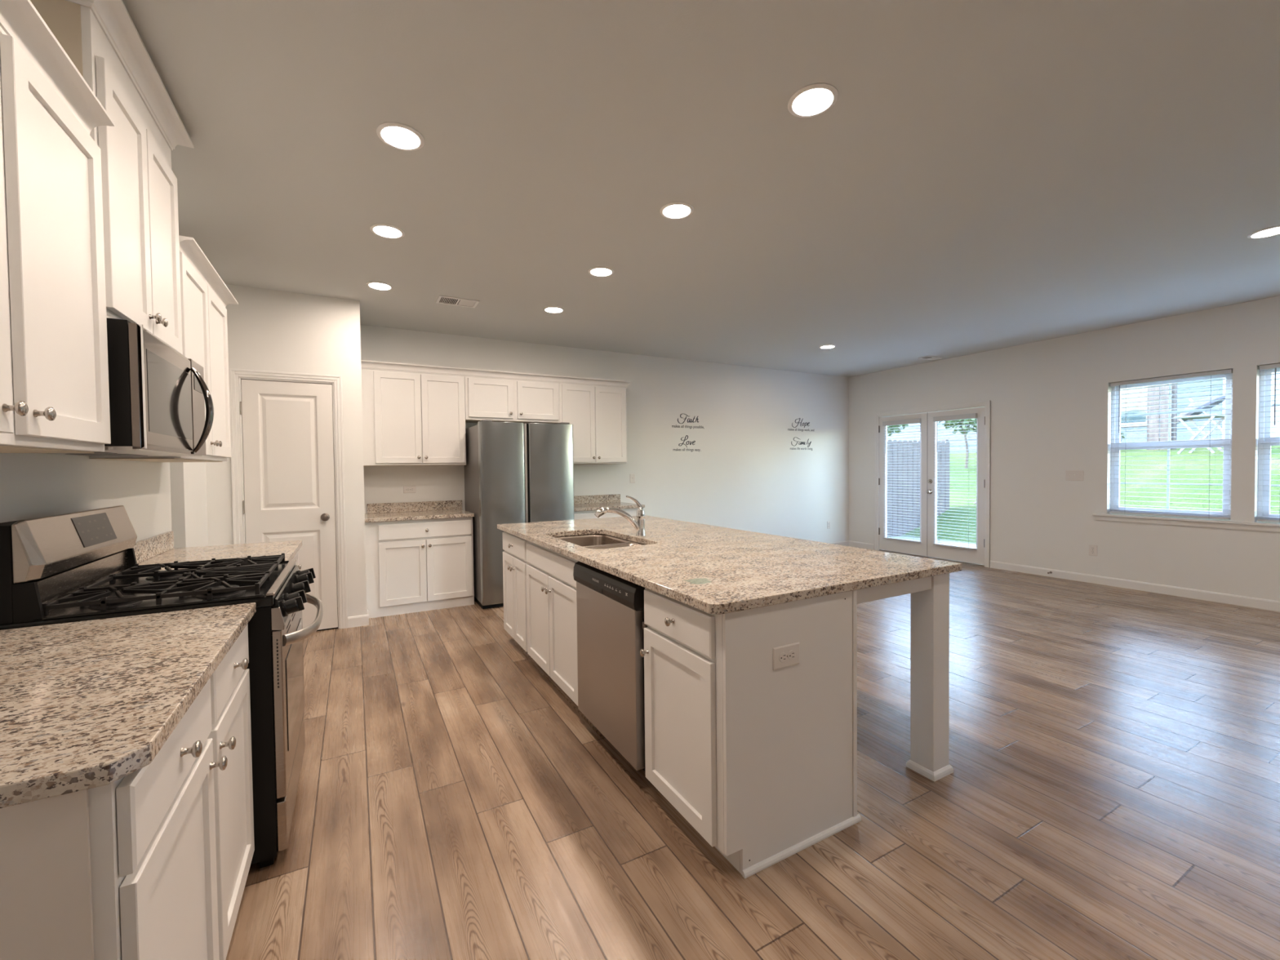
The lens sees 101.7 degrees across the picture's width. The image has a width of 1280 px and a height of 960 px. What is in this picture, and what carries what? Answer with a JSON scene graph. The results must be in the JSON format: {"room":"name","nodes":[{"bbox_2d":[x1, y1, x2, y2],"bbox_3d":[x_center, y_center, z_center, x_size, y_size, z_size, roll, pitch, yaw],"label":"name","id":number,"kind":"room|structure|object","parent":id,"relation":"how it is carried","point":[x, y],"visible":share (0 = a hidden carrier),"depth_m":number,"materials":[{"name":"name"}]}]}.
{"room":"kitchen","nodes":[
{"label":"kitchen","id":0,"kind":"room"},
{"bbox_2d":[0,453,171,542],"bbox_3d":[-1.150,-0.046,0.087,0.110,2.735,6.460,-1,2,-29],"label":"wall","id":1,"kind":"structure","parent":0,"point":[33,485],"depth_m":2.00,"materials":[{"name":"white paint"}]},
{"bbox_2d":[0,0,115,453],"bbox_3d":[-1.409,-0.530,1.010,0.339,0.926,1.003,-1,2,-29],"label":"upper cabinet","id":2,"kind":"object","parent":1,"relation":"attached to","point":[55,390],"visible":1,"depth_m":1.22,"materials":[{"name":"white paint"}]},
{"bbox_2d":[30,0,194,354],"bbox_3d":[-1.838,-0.946,1.773,0.339,0.940,0.874,-1,2,-29],"label":"upper cabinet","id":3,"kind":"object","parent":1,"relation":"attached to","point":[140,193],"visible":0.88,"depth_m":1.70,"materials":[{"name":"white paint"}]},
{"bbox_2d":[41,317,213,456],"bbox_3d":[-1.790,-0.283,1.811,0.427,0.386,0.740,-1,2,-29],"label":"microwave","id":4,"kind":"object","parent":3,"relation":"attached to","point":[157,393],"visible":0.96,"depth_m":1.64,"materials":[{"name":"silver metal"}]},
{"bbox_2d":[132,530,173,563],"bbox_3d":[-2.382,0.340,2.489,0.020,0.096,0.955,-1,2,-29],"label":"backsplash","id":5,"kind":"structure","parent":1,"relation":"attached to","point":[144,549],"depth_m":2.62,"materials":[{"name":"stone"}]},
{"bbox_2d":[88,235,238,462],"bbox_3d":[-2.251,-0.557,2.542,0.339,0.926,0.975,-1,2,-29],"label":"upper cabinet","id":6,"kind":"object","parent":1,"relation":"attached to","point":[205,296],"visible":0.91,"depth_m":2.54,"materials":[{"name":"white paint"}]},
{"bbox_2d":[169,462,208,548],"bbox_3d":[-3.350,-0.112,3.970,0.110,2.735,1.386,-1,2,-29],"label":"wall","id":7,"kind":"structure","parent":0,"point":[188,480],"depth_m":3.49,"materials":[{"name":"white paint"}]},
{"bbox_2d":[205,284,367,617],"bbox_3d":[-2.820,-0.123,4.202,1.044,2.735,0.110,-1,2,-29],"label":"wall","id":8,"kind":"structure","parent":0,"point":[268,330],"depth_m":4.20,"materials":[{"name":"white paint"}]},
{"bbox_2d":[228,368,347,628],"bbox_3d":[-2.806,0.195,4.204,0.746,2.098,0.130,-1,2,-29],"label":"trim","id":9,"kind":"structure","parent":8,"relation":"attached to","point":[235,375],"depth_m":4.19,"materials":[{"name":"white paint"}]},
{"bbox_2d":[240,379,337,631],"bbox_3d":[-2.782,0.233,4.152,0.614,2.024,0.103,-1,2,-29],"label":"door","id":10,"kind":"structure","parent":8,"relation":"in","point":[287,427],"depth_m":4.18,"materials":[{"name":"white paint"}]},
{"bbox_2d":[347,608,368,627],"bbox_3d":[-2.427,1.188,4.486,0.164,0.090,0.216,-1,2,-29],"label":"baseboard","id":11,"kind":"structure","parent":8,"relation":"attached to","point":[363,620],"depth_m":4.39,"materials":[{"name":"white paint"}]},
{"bbox_2d":[332,324,848,606],"bbox_3d":[-0.145,-0.208,6.587,8.250,2.735,0.120,-1,2,-29],"label":"wall","id":12,"kind":"structure","parent":0,"point":[746,473],"depth_m":7.02,"materials":[{"name":"white paint"}]},
{"bbox_2d":[403,485,416,493],"bbox_3d":[-2.345,0.097,5.311,0.118,0.073,0.007,-1,2,-29],"label":"wall outlet","id":13,"kind":"object","parent":12,"relation":"attached to","point":[406,489],"visible":1,"depth_m":5.31,"materials":[{"name":"white plastic"}]},
{"bbox_2d":[361,368,466,466],"bbox_3d":[-2.229,-0.590,5.157,0.924,0.897,0.364,-1,2,-29],"label":"upper cabinet","id":14,"kind":"object","parent":12,"relation":"attached to","point":[410,419],"visible":0.94,"depth_m":5.02,"materials":[{"name":"white paint"}]},
{"bbox_2d":[366,500,462,513],"bbox_3d":[-2.288,0.272,5.335,0.896,0.096,0.020,-1,2,-29],"label":"backsplash","id":15,"kind":"structure","parent":12,"relation":"attached to","point":[379,508],"depth_m":5.31,"materials":[{"name":"stone"}]},
{"bbox_2d":[464,376,559,423],"bbox_3d":[-1.388,-0.839,5.614,0.998,0.439,0.364,-1,2,-29],"label":"upper cabinet","id":16,"kind":"object","parent":12,"relation":"attached to","point":[497,400],"visible":0.97,"depth_m":5.47,"materials":[{"name":"white paint"}]},
{"bbox_2d":[559,382,626,464],"bbox_3d":[-0.582,-0.632,6.060,0.830,0.892,0.364,-1,2,-29],"label":"upper cabinet","id":17,"kind":"object","parent":12,"relation":"attached to","point":[597,415],"visible":0.94,"depth_m":5.94,"materials":[{"name":"white paint"}]},
{"bbox_2d":[360,360,632,387],"bbox_3d":[-1.407,-1.094,5.597,2.811,0.070,0.367,-1,2,-29],"label":"crown molding","id":18,"kind":"structure","parent":17,"relation":"attached to","point":[366,364],"depth_m":5.34,"materials":[{"name":"white paint"}]},
{"bbox_2d":[573,493,620,504],"bbox_3d":[-0.633,0.233,6.243,0.885,0.096,0.020,-1,2,-29],"label":"backsplash","id":19,"kind":"structure","parent":12,"relation":"attached to","point":[596,498],"depth_m":6.29,"materials":[{"name":"stone"}]},
{"bbox_2d":[671,413,704,428],"bbox_3d":[0.642,-0.781,6.939,0.515,0.199,0.001,-1,2,-29],"label":"wall decal","id":20,"kind":"object","parent":12,"relation":"attached to","point":[673,426],"depth_m":6.94,"materials":[{"name":"grey plastic"}]},
{"bbox_2d":[675,435,700,452],"bbox_3d":[0.626,-0.485,6.936,0.440,0.222,0.001,-1,2,-29],"label":"wall decal","id":21,"kind":"object","parent":12,"relation":"attached to","point":[677,449],"depth_m":6.93,"materials":[{"name":"grey plastic"}]},
{"bbox_2d":[787,417,813,431],"bbox_3d":[2.453,-0.838,7.933,0.550,0.206,0.001,-1,2,-29],"label":"wall decal","id":22,"kind":"object","parent":12,"relation":"attached to","point":[807,424],"depth_m":7.93,"materials":[{"name":"grey plastic"}]},
{"bbox_2d":[791,436,812,449],"bbox_3d":[2.461,-0.550,7.942,0.475,0.202,0.001,-1,2,-29],"label":"wall decal","id":23,"kind":"object","parent":12,"relation":"attached to","point":[801,442],"depth_m":7.95,"materials":[{"name":"grey plastic"}]},
{"bbox_2d":[826,520,830,528],"bbox_3d":[2.988,0.710,8.249,0.073,0.118,0.007,-1,2,-29],"label":"wall outlet","id":24,"kind":"object","parent":12,"relation":"attached to","point":[828,522],"visible":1,"depth_m":8.24,"materials":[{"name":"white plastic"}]},
{"bbox_2d":[828,540,848,546],"bbox_3d":[1.570,1.075,7.474,4.156,0.090,0.013,-1,2,-29],"label":"baseboard","id":25,"kind":"structure","parent":12,"relation":"attached to","point":[841,543],"depth_m":8.40,"materials":[{"name":"white paint"}]},
{"bbox_2d":[122,0,1279,377],"bbox_3d":[1.338,-1.578,2.536,9.550,0.160,8.666,-1,2,-29],"label":"ceiling","id":26,"kind":"structure","parent":0,"point":[980,175],"depth_m":2.44,"materials":[{"name":"white paint"}]},
{"bbox_2d":[365,281,393,290],"bbox_3d":[-2.002,-1.492,4.013,0.188,0.007,0.188,-1,2,-29],"label":"recessed light","id":27,"kind":"object","parent":26,"relation":"in","point":[380,286],"visible":1,"depth_m":4.01,"materials":[{"name":"white plastic"}]},
{"bbox_2d":[369,223,404,238],"bbox_3d":[-1.500,-1.476,3.099,0.188,0.007,0.188,-1,2,-29],"label":"recessed light","id":28,"kind":"object","parent":26,"relation":"in","point":[388,231],"visible":1,"depth_m":3.09,"materials":[{"name":"white plastic"}]},
{"bbox_2d":[376,122,424,151],"bbox_3d":[-1.020,-1.461,2.225,0.188,0.007,0.188,-1,2,-29],"label":"recessed light","id":29,"kind":"object","parent":26,"relation":"in","point":[397,135],"visible":1,"depth_m":2.22,"materials":[{"name":"white plastic"}]},
{"bbox_2d":[435,295,479,307],"bbox_3d":[-1.542,-1.506,4.410,0.320,0.008,0.200,-1,2,-29],"label":"ceiling vent","id":30,"kind":"object","parent":26,"relation":"in","point":[444,300],"visible":1,"depth_m":4.40,"materials":[{"name":"white plastic"}]},
{"bbox_2d":[542,306,564,313],"bbox_3d":[-0.771,-1.521,4.664,0.188,0.007,0.188,-1,2,-29],"label":"recessed light","id":31,"kind":"object","parent":26,"relation":"in","point":[553,309],"visible":1,"depth_m":4.65,"materials":[{"name":"white plastic"}]},
{"bbox_2d":[587,266,613,276],"bbox_3d":[-0.281,-1.505,3.772,0.188,0.007,0.188,-1,2,-29],"label":"recessed light","id":32,"kind":"object","parent":26,"relation":"in","point":[599,271],"visible":1,"depth_m":3.76,"materials":[{"name":"white plastic"}]},
{"bbox_2d":[659,201,693,219],"bbox_3d":[0.204,-1.490,2.889,0.188,0.007,0.188,-1,2,-29],"label":"recessed light","id":33,"kind":"object","parent":26,"relation":"in","point":[676,210],"visible":1,"depth_m":2.88,"materials":[{"name":"white plastic"}]},
{"bbox_2d":[787,83,838,117],"bbox_3d":[0.673,-1.475,2.034,0.188,0.007,0.188,-1,2,-29],"label":"recessed light","id":34,"kind":"object","parent":26,"relation":"in","point":[815,100],"visible":1,"depth_m":2.02,"materials":[{"name":"white plastic"}]},
{"bbox_2d":[818,344,835,348],"bbox_3d":[2.241,-1.590,6.232,0.188,0.007,0.188,-1,2,-29],"label":"recessed light","id":35,"kind":"object","parent":26,"relation":"in","point":[828,346],"visible":1,"depth_m":6.21,"materials":[{"name":"white plastic"}]},
{"bbox_2d":[918,355,942,359],"bbox_3d":[3.865,-1.624,6.943,0.300,0.008,0.140,-1,2,-29],"label":"ceiling vent","id":36,"kind":"object","parent":26,"relation":"in","point":[928,357],"visible":1,"depth_m":6.93,"materials":[{"name":"white plastic"}]},
{"bbox_2d":[1246,225,1279,239],"bbox_3d":[3.911,-1.539,3.237,0.188,0.007,0.188,-1,2,-29],"label":"recessed light","id":37,"kind":"object","parent":26,"relation":"in","point":[1274,230],"visible":1,"depth_m":3.25,"materials":[{"name":"white plastic"}]},
{"bbox_2d":[226,546,1279,959],"bbox_3d":[1.360,1.236,2.586,9.520,0.001,8.386,-1,2,-29],"label":"floor","id":38,"kind":"structure","parent":0,"point":[1112,792],"depth_m":1.98,"materials":[{"name":"brown wood"}]},
{"bbox_2d":[0,623,254,959],"bbox_3d":[-1.253,0.871,1.101,0.626,0.857,1.022,-1,2,-29],"label":"base cabinet","id":39,"kind":"object","parent":38,"relation":"on","point":[153,862],"visible":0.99,"depth_m":0.86,"materials":[{"name":"white paint"}]},
{"bbox_2d":[0,602,256,808],"bbox_3d":[-1.263,0.425,1.080,0.621,0.032,1.040,-1,2,-29],"label":"countertop","id":40,"kind":"structure","parent":39,"relation":"on","point":[86,704],"depth_m":1.01,"materials":[{"name":"stone"}]},
{"bbox_2d":[0,505,323,868],"bbox_3d":[-1.622,0.692,1.922,0.776,1.183,0.758,-1,2,-29],"label":"gas range","id":41,"kind":"object","parent":38,"relation":"on","point":[81,566],"visible":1,"depth_m":1.72,"materials":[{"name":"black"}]},
{"bbox_2d":[0,560,295,630],"bbox_3d":[-1.674,0.397,1.889,0.655,0.040,0.758,-1,2,-29],"label":"cooktop","id":42,"kind":"object","parent":41,"relation":"in","point":[269,597],"depth_m":1.66,"materials":[{"name":"black metal"}]},
{"bbox_2d":[292,551,301,569],"bbox_3d":[-2.095,0.844,2.634,0.626,0.857,0.923,-1,2,-29],"label":"base cabinet","id":43,"kind":"object","parent":38,"relation":"on","point":[295,557],"visible":0.1,"depth_m":3.03,"materials":[{"name":"white paint"}]},
{"bbox_2d":[137,540,302,570],"bbox_3d":[-2.116,0.398,2.634,0.621,0.032,0.958,-1,2,-29],"label":"countertop","id":44,"kind":"structure","parent":43,"relation":"on","point":[291,548],"depth_m":2.74,"materials":[{"name":"stone"}]},
{"bbox_2d":[364,516,474,617],"bbox_3d":[-2.149,0.788,5.070,0.924,0.857,0.634,-1,2,-29],"label":"base cabinet","id":45,"kind":"object","parent":38,"relation":"on","point":[422,565],"visible":0.98,"depth_m":4.81,"materials":[{"name":"white paint"}]},
{"bbox_2d":[364,509,474,522],"bbox_3d":[-2.153,0.342,5.064,0.930,0.032,0.628,-1,2,-29],"label":"countertop","id":46,"kind":"structure","parent":45,"relation":"on","point":[417,515],"depth_m":4.91,"materials":[{"name":"stone"}]},
{"bbox_2d":[502,531,528,651],"bbox_3d":[-0.654,0.800,3.864,0.634,0.857,0.618,-1,2,-29],"label":"base cabinet","id":47,"kind":"object","parent":38,"relation":"on","point":[514,555],"visible":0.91,"depth_m":3.68,"materials":[{"name":"white paint"}]},
{"bbox_2d":[497,515,961,614],"bbox_3d":[0.136,0.363,3.099,1.300,0.032,2.741,-1,2,-29],"label":"countertop","id":48,"kind":"structure","parent":47,"relation":"on","point":[710,569],"depth_m":2.28,"materials":[{"name":"stone"}]},
{"bbox_2d":[555,533,644,548],"bbox_3d":[-0.260,0.478,3.163,0.477,0.190,0.880,-1,2,-29],"label":"sink","id":49,"kind":"object","parent":48,"relation":"in","point":[589,540],"visible":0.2,"depth_m":3.52,"materials":[{"name":"silver metal"}]},
{"bbox_2d":[594,495,645,536],"bbox_3d":[-0.120,0.222,3.178,0.328,0.251,0.060,-1,1,-22],"label":"faucet","id":50,"kind":"object","parent":48,"relation":"on","point":[639,525],"visible":1,"depth_m":3.20,"materials":[{"name":"silver metal"}]},
{"bbox_2d":[856,576,931,604],"bbox_3d":[0.409,0.406,3.201,0.570,0.062,2.595,-1,2,-29],"label":"apron","id":51,"kind":"object","parent":48,"relation":"attached to","point":[881,592],"visible":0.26,"depth_m":2.04,"materials":[{"name":"white paint"}]},
{"bbox_2d":[464,419,574,608],"bbox_3d":[-1.258,0.311,5.399,0.925,1.773,0.805,-1,2,-29],"label":"refrigerator","id":52,"kind":"object","parent":38,"relation":"on","point":[515,472],"visible":0.8,"depth_m":4.99,"materials":[{"name":"grey metal"}]},
{"bbox_2d":[525,541,578,706],"bbox_3d":[-0.284,0.811,3.189,0.634,0.857,0.915,-1,2,-29],"label":"base cabinet","id":53,"kind":"object","parent":38,"relation":"on","point":[551,584],"visible":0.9,"depth_m":2.99,"materials":[{"name":"white paint"}]},
{"bbox_2d":[573,507,637,519],"bbox_3d":[-0.488,0.749,5.981,0.866,0.857,0.634,-1,2,-29],"label":"base cabinet","id":54,"kind":"object","parent":38,"relation":"on","point":[633,512],"visible":0.02,"depth_m":5.66,"materials":[{"name":"white paint"}]},
{"bbox_2d":[573,502,644,511],"bbox_3d":[-0.485,0.302,5.979,0.891,0.032,0.628,-1,2,-29],"label":"countertop","id":55,"kind":"structure","parent":54,"relation":"on","point":[594,506],"depth_m":5.84,"materials":[{"name":"stone"}]},
{"bbox_2d":[573,561,645,771],"bbox_3d":[0.092,0.827,2.495,0.614,0.849,0.654,-1,2,-29],"label":"dishwasher","id":56,"kind":"object","parent":38,"relation":"on","point":[611,607],"visible":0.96,"depth_m":2.27,"materials":[{"name":"silver metal"}]},
{"bbox_2d":[642,609,644,764],"bbox_3d":[0.115,0.781,2.507,0.560,0.760,0.654,-1,2,-29],"label":"tub","id":57,"kind":"object","parent":56,"relation":"in","point":[643,696],"depth_m":2.11,"materials":[{"name":"black"}]},
{"bbox_2d":[640,587,740,872],"bbox_3d":[0.374,0.832,1.991,0.634,0.857,0.500,-1,2,-29],"label":"base cabinet","id":58,"kind":"object","parent":38,"relation":"on","point":[682,653],"visible":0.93,"depth_m":1.80,"materials":[{"name":"white paint"}]},
{"bbox_2d":[722,590,861,879],"bbox_3d":[0.533,0.835,1.788,0.614,0.857,0.048,-1,2,-29],"label":"island end panel","id":59,"kind":"object","parent":38,"relation":"on","point":[790,732],"visible":0.85,"depth_m":1.76,"materials":[{"name":"white paint"}]},
{"bbox_2d":[773,642,799,670],"bbox_3d":[0.491,0.589,1.744,0.118,0.073,0.007,-1,2,-29],"label":"wall outlet","id":60,"kind":"object","parent":59,"relation":"attached to","point":[785,655],"visible":1,"depth_m":1.74,"materials":[{"name":"white plastic"}]},
{"bbox_2d":[778,652,786,662],"bbox_3d":[0.475,0.590,1.733,0.033,0.033,0.002,-1,2,-29],"label":"receptacle","id":61,"kind":"object","parent":60,"relation":"attached to","point":[782,655],"depth_m":1.73,"materials":[{"name":"white plastic"}]},
{"bbox_2d":[787,650,795,660],"bbox_3d":[0.509,0.589,1.751,0.033,0.033,0.002,-1,2,-29],"label":"receptacle","id":62,"kind":"object","parent":60,"relation":"attached to","point":[791,654],"depth_m":1.75,"materials":[{"name":"white plastic"}]},
{"bbox_2d":[906,573,953,782],"bbox_3d":[1.241,0.817,2.234,0.134,0.857,0.127,-1,2,-29],"label":"support post","id":63,"kind":"object","parent":38,"relation":"on","point":[930,608],"visible":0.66,"depth_m":2.20,"materials":[{"name":"white paint"}]},
{"bbox_2d":[848,295,1279,600],"bbox_3d":[5.461,-0.229,4.812,0.130,2.735,8.386,-1,2,-29],"label":"wall","id":64,"kind":"structure","parent":0,"point":[1051,400],"depth_m":5.71,"materials":[{"name":"white paint"}]},
{"bbox_2d":[878,413,927,555],"bbox_3d":[3.856,0.060,7.657,0.059,2.016,0.764,-1,2,-29],"label":"door","id":65,"kind":"structure","parent":64,"relation":"in","point":[917,548],"depth_m":7.63,"materials":[{"name":"white paint"}]},
{"bbox_2d":[882,417,921,542],"bbox_3d":[3.819,0.009,7.628,0.051,1.765,0.585,-1,2,-29],"label":"window blind","id":66,"kind":"object","parent":65,"relation":"attached to","point":[913,421],"visible":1,"depth_m":7.59,"materials":[{"name":"grey plastic"}]},
{"bbox_2d":[879,549,984,566],"bbox_3d":[4.092,1.086,7.363,0.130,0.018,1.523,-1,2,-29],"label":"trim","id":67,"kind":"structure","parent":64,"relation":"attached to","point":[943,559],"depth_m":7.24,"materials":[{"name":"white wood"}]},
{"bbox_2d":[874,400,991,567],"bbox_3d":[4.072,0.040,7.334,0.150,2.110,1.655,-1,2,-29],"label":"trim","id":68,"kind":"structure","parent":64,"relation":"attached to","point":[987,404],"depth_m":6.84,"materials":[{"name":"white paint"}]},
{"bbox_2d":[925,406,985,564],"bbox_3d":[4.204,0.072,6.967,0.112,2.016,0.768,-1,2,-29],"label":"door","id":69,"kind":"structure","parent":64,"relation":"in","point":[977,556],"depth_m":6.95,"materials":[{"name":"white paint"}]},
{"bbox_2d":[933,413,977,550],"bbox_3d":[4.189,0.020,6.955,0.051,1.765,0.560,-1,2,-29],"label":"window blind","id":70,"kind":"object","parent":69,"relation":"attached to","point":[973,415],"visible":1,"depth_m":6.93,"materials":[{"name":"grey plastic"}]},
{"bbox_2d":[848,540,1279,611],"bbox_3d":[5.412,1.095,4.808,0.013,0.090,8.386,-1,2,-29],"label":"baseboard","id":71,"kind":"structure","parent":64,"relation":"attached to","point":[1260,603],"depth_m":5.33,"materials":[{"name":"white paint"}]},
{"bbox_2d":[1065,470,1084,480],"bbox_3d":[4.837,-0.049,5.807,0.013,0.118,0.165,-1,2,-29],"label":"light switch","id":72,"kind":"object","parent":64,"relation":"attached to","point":[1070,475],"visible":1,"depth_m":5.80,"materials":[{"name":"white plastic"}]},
{"bbox_2d":[1088,544,1097,555],"bbox_3d":[4.931,0.766,5.677,0.007,0.118,0.073,-1,2,-29],"label":"wall outlet","id":73,"kind":"object","parent":64,"relation":"attached to","point":[1092,548],"visible":1,"depth_m":5.68,"materials":[{"name":"white plastic"}]},
{"bbox_2d":[1110,373,1232,519],"bbox_3d":[5.283,-0.331,5.209,0.045,1.394,0.894,-1,2,-29],"label":"window","id":74,"kind":"structure","parent":64,"relation":"in","point":[1227,457],"depth_m":5.20,"materials":[{"name":"white plastic"}]},
{"bbox_2d":[1109,368,1232,519],"bbox_3d":[5.227,-0.330,5.179,0.068,1.385,0.874,-1,2,-29],"label":"window blind","id":75,"kind":"object","parent":74,"relation":"attached to","point":[1229,371],"visible":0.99,"depth_m":5.15,"materials":[{"name":"grey plastic"}]},
{"bbox_2d":[1092,513,1279,532],"bbox_3d":[5.694,0.434,4.263,0.016,0.051,3.140,-1,2,-29],"label":"trim","id":76,"kind":"structure","parent":64,"relation":"attached to","point":[1186,523],"depth_m":4.99,"materials":[{"name":"white paint"}]},
{"bbox_2d":[1257,368,1279,523],"bbox_3d":[5.784,-0.315,4.297,0.045,1.394,0.894,-1,2,-29],"label":"window","id":77,"kind":"structure","parent":64,"relation":"in","point":[1262,464],"depth_m":4.65,"materials":[{"name":"white plastic"}]},
{"bbox_2d":[1257,363,1279,523],"bbox_3d":[5.727,-0.314,4.267,0.068,1.385,0.874,-1,2,-29],"label":"window blind","id":78,"kind":"object","parent":77,"relation":"attached to","point":[1275,366],"visible":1,"depth_m":4.58,"materials":[{"name":"grey plastic"}]},
{"label":"outside","id":79,"kind":"structure","parent":0,"visible":0},
{"bbox_2d":[902,445,1279,543],"bbox_3d":[11.660,0.054,13.248,18.820,1.840,40.000,-1,2,-29],"label":"ground","id":80,"kind":"structure","parent":79,"point":[1193,491],"depth_m":8.92,"materials":[{"name":"green plant"}]},
{"bbox_2d":[887,424,908,435],"bbox_3d":[5.940,-1.098,13.215,1.880,2.474,1.893,-1,2,-29],"label":"tree","id":81,"kind":"object","parent":80,"relation":"on","point":[891,427],"visible":0.02,"depth_m":12.89,"materials":[{"name":"green plant"}]},
{"bbox_2d":[888,535,976,548],"bbox_3d":[5.458,1.096,8.378,3.220,0.120,3.000,-1,2,-29],"label":"patio slab","id":82,"kind":"object","parent":80,"relation":"on","point":[944,542],"visible":0.01,"depth_m":8.63,"materials":[{"name":"grey concrete"}]},
{"bbox_2d":[887,439,949,537],"bbox_3d":[4.946,0.135,9.669,2.555,1.810,0.145,-1,2,-29],"label":"privacy fence","id":83,"kind":"object","parent":82,"relation":"on","point":[942,466],"visible":0.38,"depth_m":9.56,"materials":[{"name":"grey wood"}]},
{"bbox_2d":[939,417,977,467],"bbox_3d":[7.522,-1.074,12.029,1.097,1.948,1.100,-1,2,-29],"label":"tree","id":84,"kind":"object","parent":80,"relation":"on","point":[949,425],"visible":0.16,"depth_m":12.02,"materials":[{"name":"green plant"}]},
{"bbox_2d":[887,372,1279,453],"bbox_3d":[13.416,-2.443,14.170,4.750,3.450,20.400,-1,2,-29],"label":"sky","id":85,"kind":"structure","parent":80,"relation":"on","point":[973,442],"depth_m":12.77,"materials":[{"name":"white"}]},
{"bbox_2d":[1146,382,1177,449],"bbox_3d":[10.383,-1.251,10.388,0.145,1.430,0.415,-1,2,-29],"label":"privacy fence","id":86,"kind":"object","parent":80,"relation":"on","point":[1173,435],"visible":0.46,"depth_m":10.34,"materials":[{"name":"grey wood"}]},
{"bbox_2d":[1173,413,1225,453],"bbox_3d":[10.131,-0.813,9.416,0.650,0.685,0.540,-1,2,-29],"label":"patio table","id":87,"kind":"object","parent":80,"relation":"on","point":[1223,416],"visible":0.69,"depth_m":9.36,"materials":[{"name":"grey paint"}]},
{"bbox_2d":[1177,395,1225,434],"bbox_3d":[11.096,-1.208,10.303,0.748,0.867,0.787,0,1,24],"label":"patio umbrella","id":88,"kind":"object","parent":80,"relation":"on","point":[1223,397],"visible":0.51,"depth_m":10.15,"materials":[{"name":"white fabric"}]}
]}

